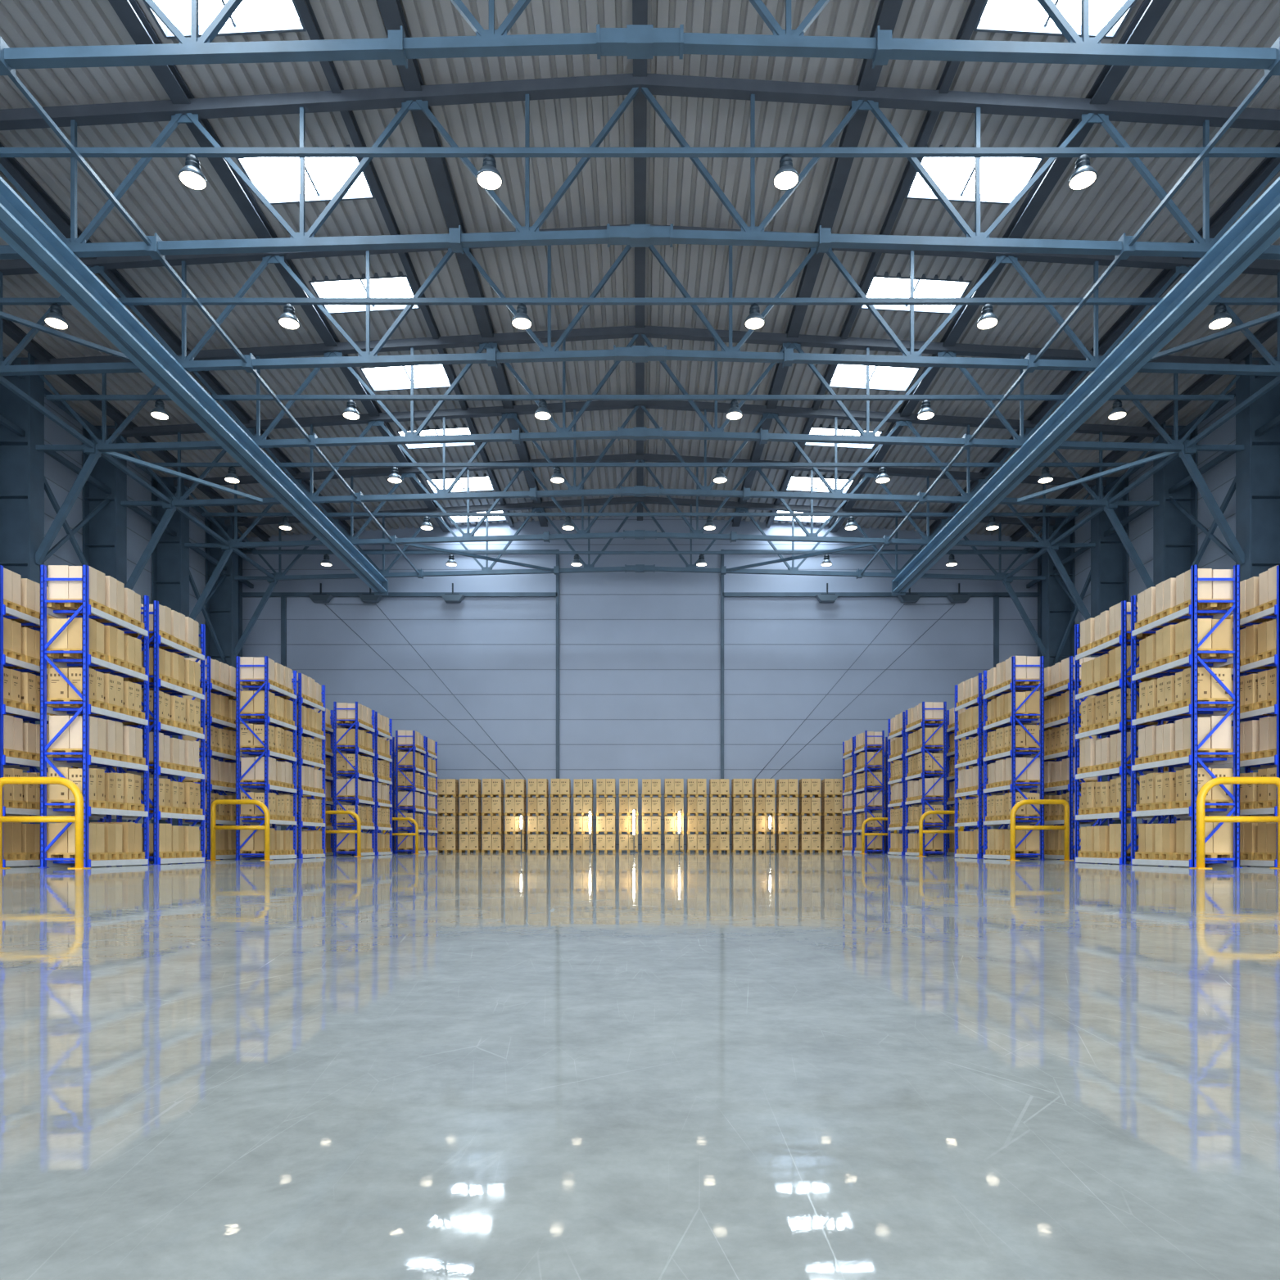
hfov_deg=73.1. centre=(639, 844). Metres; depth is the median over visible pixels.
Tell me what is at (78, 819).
guard rail
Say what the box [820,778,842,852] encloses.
pallet stack
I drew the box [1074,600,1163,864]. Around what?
rack
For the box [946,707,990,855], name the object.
rack
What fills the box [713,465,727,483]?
lamp
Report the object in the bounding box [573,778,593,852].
pallet stack
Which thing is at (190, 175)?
lamp
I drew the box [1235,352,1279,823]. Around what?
steel column
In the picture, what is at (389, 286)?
window
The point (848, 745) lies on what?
rack
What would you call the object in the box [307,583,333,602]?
floodlight
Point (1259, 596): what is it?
rack
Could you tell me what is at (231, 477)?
lamp
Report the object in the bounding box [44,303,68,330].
lamp
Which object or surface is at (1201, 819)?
guard rail
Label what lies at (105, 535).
steel column
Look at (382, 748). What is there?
rack
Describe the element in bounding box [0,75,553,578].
horizontal bracing
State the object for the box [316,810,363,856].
guard rail
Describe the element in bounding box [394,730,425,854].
rack
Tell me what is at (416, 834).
guard rail
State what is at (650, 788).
pallet stack
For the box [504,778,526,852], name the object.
pallet stack
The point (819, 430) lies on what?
window
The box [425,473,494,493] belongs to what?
window
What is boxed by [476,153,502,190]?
lamp
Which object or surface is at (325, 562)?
lamp
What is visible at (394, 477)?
lamp
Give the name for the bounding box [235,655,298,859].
rack
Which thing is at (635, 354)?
roof truss
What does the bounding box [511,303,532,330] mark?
lamp
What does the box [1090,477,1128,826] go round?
steel column
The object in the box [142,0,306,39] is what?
window
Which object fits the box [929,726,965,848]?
rack
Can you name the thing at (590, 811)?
work light
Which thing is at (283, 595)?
trim
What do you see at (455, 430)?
window
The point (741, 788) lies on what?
pallet stack
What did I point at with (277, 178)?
window
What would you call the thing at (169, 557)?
steel column
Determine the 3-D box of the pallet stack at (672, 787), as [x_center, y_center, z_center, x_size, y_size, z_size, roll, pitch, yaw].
[2.270,-1.903,57.866,1.300,4.907,1.200,0,0,0]
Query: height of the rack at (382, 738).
7.207 m
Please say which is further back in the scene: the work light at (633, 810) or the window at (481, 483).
the work light at (633, 810)
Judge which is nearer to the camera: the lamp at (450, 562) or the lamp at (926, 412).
the lamp at (926, 412)
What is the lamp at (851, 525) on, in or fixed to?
hanging from the bars
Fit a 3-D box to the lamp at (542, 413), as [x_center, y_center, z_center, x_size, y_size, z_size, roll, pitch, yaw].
[-4.000,-17.964,35.550,0.690,0.670,0.690,0,0,0]
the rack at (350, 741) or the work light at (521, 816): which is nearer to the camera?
the rack at (350, 741)
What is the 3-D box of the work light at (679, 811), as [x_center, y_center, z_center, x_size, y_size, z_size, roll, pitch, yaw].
[2.600,-0.825,57.100,0.500,2.750,0.200,0,0,0]
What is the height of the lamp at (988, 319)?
0.670 m
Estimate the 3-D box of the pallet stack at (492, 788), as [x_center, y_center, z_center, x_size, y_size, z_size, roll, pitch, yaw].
[-9.850,-1.901,57.910,1.300,4.903,1.200,0,0,0]
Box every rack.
[0,565,72,867]
[40,565,149,867]
[46,614,137,823]
[116,600,205,864]
[177,655,244,859]
[219,690,276,830]
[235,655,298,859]
[271,673,325,858]
[289,708,333,855]
[314,713,350,830]
[332,701,375,856]
[354,711,393,855]
[361,737,393,853]
[380,737,406,853]
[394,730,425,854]
[409,737,437,853]
[842,737,870,853]
[854,730,885,854]
[873,737,900,853]
[886,710,925,855]
[886,737,918,853]
[904,701,947,856]
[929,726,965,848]
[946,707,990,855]
[954,673,1008,858]
[981,655,1044,859]
[1003,690,1060,830]
[1035,655,1102,859]
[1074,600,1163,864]
[1130,565,1239,867]
[1142,630,1233,823]
[1207,565,1279,867]
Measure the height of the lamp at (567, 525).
0.670 m
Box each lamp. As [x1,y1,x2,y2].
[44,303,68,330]
[149,398,169,420]
[177,153,207,190]
[224,465,239,483]
[278,303,299,330]
[278,515,292,529]
[321,553,332,566]
[342,399,360,420]
[387,465,402,483]
[420,515,433,529]
[446,553,456,566]
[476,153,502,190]
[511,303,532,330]
[534,399,551,420]
[550,465,564,483]
[561,515,574,529]
[570,553,582,566]
[696,553,706,566]
[703,515,715,529]
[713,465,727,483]
[725,399,742,420]
[744,303,764,330]
[773,153,799,190]
[821,553,832,566]
[844,515,857,529]
[875,465,890,483]
[917,399,934,420]
[945,553,957,566]
[976,303,998,330]
[986,515,999,529]
[1037,465,1053,483]
[1067,153,1097,190]
[1108,399,1126,420]
[1207,303,1232,330]
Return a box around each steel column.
[0,352,44,823]
[82,421,126,823]
[151,477,189,826]
[205,516,238,827]
[1041,516,1074,830]
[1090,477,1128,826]
[1153,421,1197,823]
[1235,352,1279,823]
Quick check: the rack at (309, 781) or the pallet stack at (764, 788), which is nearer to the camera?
the rack at (309, 781)
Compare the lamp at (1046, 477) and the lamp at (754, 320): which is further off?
the lamp at (1046, 477)
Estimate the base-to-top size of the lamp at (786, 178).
0.670 m
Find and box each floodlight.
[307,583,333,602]
[357,587,382,602]
[440,583,464,602]
[815,583,839,602]
[897,587,922,602]
[946,583,972,602]
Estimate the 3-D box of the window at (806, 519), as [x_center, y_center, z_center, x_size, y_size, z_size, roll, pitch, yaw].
[11.350,-22.893,60.050,3.980,0.522,1.780,0,0,0]
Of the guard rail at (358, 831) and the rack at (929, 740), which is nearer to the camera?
the guard rail at (358, 831)
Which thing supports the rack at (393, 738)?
on the floor
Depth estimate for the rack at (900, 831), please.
51.66 m
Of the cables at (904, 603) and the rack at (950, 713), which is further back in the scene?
the cables at (904, 603)
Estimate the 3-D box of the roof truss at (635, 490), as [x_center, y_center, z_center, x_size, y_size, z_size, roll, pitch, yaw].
[0.000,-17.841,45.000,55.219,10.617,0.500,0,0,0]
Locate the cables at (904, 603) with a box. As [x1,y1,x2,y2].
[754,603,954,779]
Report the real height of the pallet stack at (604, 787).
4.907 m
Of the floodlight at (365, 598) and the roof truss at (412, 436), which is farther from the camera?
the floodlight at (365, 598)
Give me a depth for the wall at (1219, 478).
44.48 m
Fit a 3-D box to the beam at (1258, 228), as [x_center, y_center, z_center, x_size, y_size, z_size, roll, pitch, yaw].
[17.450,-17.325,20.675,0.900,1.050,75.350,0,0,0]
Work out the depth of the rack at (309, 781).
34.38 m
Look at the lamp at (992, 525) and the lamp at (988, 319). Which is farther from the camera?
the lamp at (992, 525)
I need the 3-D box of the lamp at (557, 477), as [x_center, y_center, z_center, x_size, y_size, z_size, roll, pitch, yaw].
[-4.000,-17.964,41.850,0.690,0.670,0.690,0,0,0]
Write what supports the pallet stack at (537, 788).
on the floor
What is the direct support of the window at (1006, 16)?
attached to the ceiling
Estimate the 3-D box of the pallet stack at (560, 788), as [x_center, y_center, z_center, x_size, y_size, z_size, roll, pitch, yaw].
[-5.305,-1.901,57.866,1.300,4.903,1.200,0,0,0]
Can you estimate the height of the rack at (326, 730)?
7.211 m
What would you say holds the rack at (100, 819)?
on the floor
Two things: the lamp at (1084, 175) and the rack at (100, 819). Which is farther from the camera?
the rack at (100, 819)
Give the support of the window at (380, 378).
attached to the ceiling
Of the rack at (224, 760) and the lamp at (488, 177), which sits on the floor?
the rack at (224, 760)
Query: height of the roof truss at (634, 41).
10.617 m
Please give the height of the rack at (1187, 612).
7.211 m
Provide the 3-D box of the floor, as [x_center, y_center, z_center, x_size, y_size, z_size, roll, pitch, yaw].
[0.000,0.700,22.450,58.400,0.300,78.900,0,0,0]
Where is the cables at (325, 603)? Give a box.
[325,603,525,779]
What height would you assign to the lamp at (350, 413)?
0.670 m
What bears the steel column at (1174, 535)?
on the floor
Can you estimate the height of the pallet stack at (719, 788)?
4.895 m
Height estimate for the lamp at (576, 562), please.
0.670 m
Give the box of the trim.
[238,547,1041,851]
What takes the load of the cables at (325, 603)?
attached to the wall at (640, 653)
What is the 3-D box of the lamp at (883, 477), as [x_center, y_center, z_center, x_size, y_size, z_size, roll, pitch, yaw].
[11.760,-17.964,41.850,0.690,0.670,0.690,0,0,0]
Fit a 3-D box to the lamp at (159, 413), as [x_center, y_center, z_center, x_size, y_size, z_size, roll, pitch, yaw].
[-19.760,-17.964,35.550,0.690,0.670,0.690,0,0,0]
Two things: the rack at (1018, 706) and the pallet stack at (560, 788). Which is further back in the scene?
the pallet stack at (560, 788)
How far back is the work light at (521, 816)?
57.12 m
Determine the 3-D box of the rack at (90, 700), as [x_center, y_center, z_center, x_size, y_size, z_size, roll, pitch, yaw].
[-13.620,-3.030,21.700,1.180,7.240,2.660,0,0,0]
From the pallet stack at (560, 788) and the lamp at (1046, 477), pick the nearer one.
the lamp at (1046, 477)
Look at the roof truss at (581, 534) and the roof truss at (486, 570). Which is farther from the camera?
the roof truss at (486, 570)
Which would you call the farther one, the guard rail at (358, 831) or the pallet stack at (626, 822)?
the pallet stack at (626, 822)
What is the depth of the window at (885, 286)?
35.85 m
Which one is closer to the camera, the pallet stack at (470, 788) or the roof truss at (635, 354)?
the roof truss at (635, 354)
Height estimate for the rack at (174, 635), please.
7.211 m
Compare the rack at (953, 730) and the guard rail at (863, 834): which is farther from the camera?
the guard rail at (863, 834)
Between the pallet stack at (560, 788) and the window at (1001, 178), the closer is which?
the window at (1001, 178)
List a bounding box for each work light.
[517,815,524,852]
[586,810,593,852]
[629,809,637,852]
[675,810,682,852]
[766,815,773,852]
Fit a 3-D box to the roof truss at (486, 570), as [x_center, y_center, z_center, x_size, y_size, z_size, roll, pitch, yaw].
[0.000,-17.841,57.600,55.219,10.617,0.500,0,0,0]
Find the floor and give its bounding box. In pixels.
[0,851,1279,1279]
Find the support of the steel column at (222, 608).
on the floor
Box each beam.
[0,176,388,595]
[891,176,1279,595]
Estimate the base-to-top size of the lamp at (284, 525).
0.670 m
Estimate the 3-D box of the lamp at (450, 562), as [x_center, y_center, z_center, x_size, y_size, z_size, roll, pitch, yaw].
[-11.880,-17.964,54.450,0.690,0.670,0.690,0,0,0]
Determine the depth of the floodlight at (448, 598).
60.59 m
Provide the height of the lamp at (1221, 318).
0.670 m
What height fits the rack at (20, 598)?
7.207 m
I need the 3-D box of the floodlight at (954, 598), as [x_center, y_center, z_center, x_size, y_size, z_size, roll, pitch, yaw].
[22.500,-17.740,61.031,1.600,1.320,0.962,0,0,0]
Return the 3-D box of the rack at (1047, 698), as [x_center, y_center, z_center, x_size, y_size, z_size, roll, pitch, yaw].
[15.650,-3.030,34.580,1.180,7.240,2.660,0,0,0]
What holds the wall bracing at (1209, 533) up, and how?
attached to the steel column
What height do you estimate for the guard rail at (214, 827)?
2.083 m
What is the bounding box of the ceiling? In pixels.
[0,0,1279,538]
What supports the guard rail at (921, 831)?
on the floor
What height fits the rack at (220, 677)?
7.211 m
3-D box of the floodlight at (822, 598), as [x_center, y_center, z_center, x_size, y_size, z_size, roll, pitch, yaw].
[13.200,-17.740,61.031,1.600,1.320,0.962,0,0,0]
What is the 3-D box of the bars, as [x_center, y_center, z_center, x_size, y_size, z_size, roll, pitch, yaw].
[0.000,-18.380,22.950,48.800,0.160,63.140,0,0,0]
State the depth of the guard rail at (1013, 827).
29.48 m
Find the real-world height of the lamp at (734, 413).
0.670 m
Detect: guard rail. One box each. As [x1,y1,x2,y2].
[0,777,90,868]
[206,799,273,860]
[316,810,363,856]
[382,817,420,854]
[859,817,897,854]
[916,810,963,856]
[1006,799,1073,860]
[1189,777,1279,868]
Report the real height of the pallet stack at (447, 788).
4.895 m
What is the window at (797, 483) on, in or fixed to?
attached to the ceiling
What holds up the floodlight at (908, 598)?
attached to the wall at (640, 653)
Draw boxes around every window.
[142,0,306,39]
[235,144,375,204]
[308,271,420,314]
[359,364,451,391]
[396,424,475,449]
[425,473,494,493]
[447,511,506,523]
[773,511,832,523]
[785,473,854,493]
[804,424,883,449]
[828,364,920,391]
[859,271,971,314]
[904,144,1044,204]
[973,0,1137,39]
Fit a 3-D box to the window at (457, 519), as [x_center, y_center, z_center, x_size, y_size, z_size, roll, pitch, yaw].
[-11.350,-22.893,60.050,3.980,0.522,1.780,0,0,0]
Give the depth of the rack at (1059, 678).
31.27 m
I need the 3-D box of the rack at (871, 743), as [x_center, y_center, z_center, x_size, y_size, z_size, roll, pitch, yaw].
[13.620,-3.016,51.400,1.180,7.211,2.660,0,0,0]
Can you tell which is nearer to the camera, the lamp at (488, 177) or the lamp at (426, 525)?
the lamp at (488, 177)
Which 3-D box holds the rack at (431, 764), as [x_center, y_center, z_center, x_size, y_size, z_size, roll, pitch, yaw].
[-13.620,-3.016,54.380,1.180,7.211,2.660,0,0,0]
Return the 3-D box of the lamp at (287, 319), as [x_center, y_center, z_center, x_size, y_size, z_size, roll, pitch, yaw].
[-11.880,-17.964,29.250,0.690,0.670,0.690,0,0,0]
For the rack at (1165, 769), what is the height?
7.211 m
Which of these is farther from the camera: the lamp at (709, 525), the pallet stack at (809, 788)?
the pallet stack at (809, 788)
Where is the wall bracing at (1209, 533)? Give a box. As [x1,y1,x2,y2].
[1026,356,1279,664]
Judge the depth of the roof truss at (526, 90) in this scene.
26.03 m
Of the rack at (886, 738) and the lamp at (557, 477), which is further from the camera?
the rack at (886, 738)
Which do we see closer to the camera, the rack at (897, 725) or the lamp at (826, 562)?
the rack at (897, 725)
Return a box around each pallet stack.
[437,778,459,852]
[458,778,481,852]
[481,778,504,852]
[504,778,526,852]
[527,778,548,852]
[550,778,571,852]
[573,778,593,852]
[596,778,615,852]
[619,778,638,852]
[641,778,660,852]
[664,778,683,852]
[686,778,706,852]
[708,778,729,852]
[731,778,752,852]
[753,778,775,852]
[775,778,798,852]
[798,778,821,852]
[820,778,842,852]
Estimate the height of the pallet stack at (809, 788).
4.907 m
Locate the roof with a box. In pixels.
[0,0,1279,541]
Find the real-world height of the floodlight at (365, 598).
1.320 m
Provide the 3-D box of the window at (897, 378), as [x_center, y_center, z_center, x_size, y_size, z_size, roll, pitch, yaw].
[11.350,-22.893,42.115,3.980,0.522,2.150,0,0,0]
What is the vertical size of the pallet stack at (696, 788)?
4.903 m
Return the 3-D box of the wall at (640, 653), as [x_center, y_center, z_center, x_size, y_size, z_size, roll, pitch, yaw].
[0.000,-11.585,61.650,57.600,24.270,0.300,0,0,0]
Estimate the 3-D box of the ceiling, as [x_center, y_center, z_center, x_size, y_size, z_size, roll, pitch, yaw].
[0.000,-22.669,22.400,58.200,1.816,78.800,0,0,0]
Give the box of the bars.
[0,147,1279,554]
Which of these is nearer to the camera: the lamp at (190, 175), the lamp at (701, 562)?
the lamp at (190, 175)
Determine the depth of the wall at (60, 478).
44.61 m
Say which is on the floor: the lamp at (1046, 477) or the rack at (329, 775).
the rack at (329, 775)
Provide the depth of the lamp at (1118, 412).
35.43 m
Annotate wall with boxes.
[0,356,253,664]
[44,396,205,827]
[242,516,1040,851]
[1074,396,1235,827]
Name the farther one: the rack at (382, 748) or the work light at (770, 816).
the work light at (770, 816)
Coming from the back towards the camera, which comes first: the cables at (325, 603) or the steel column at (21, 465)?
the cables at (325, 603)
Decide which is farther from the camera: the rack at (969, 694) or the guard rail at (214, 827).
the rack at (969, 694)
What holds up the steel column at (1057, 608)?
on the floor
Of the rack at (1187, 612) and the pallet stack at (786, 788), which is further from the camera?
the pallet stack at (786, 788)
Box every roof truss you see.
[0,0,1279,78]
[0,73,1279,262]
[0,224,1279,375]
[21,325,1258,565]
[108,400,1171,589]
[173,453,1106,620]
[224,496,1055,655]
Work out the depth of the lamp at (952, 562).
54.32 m

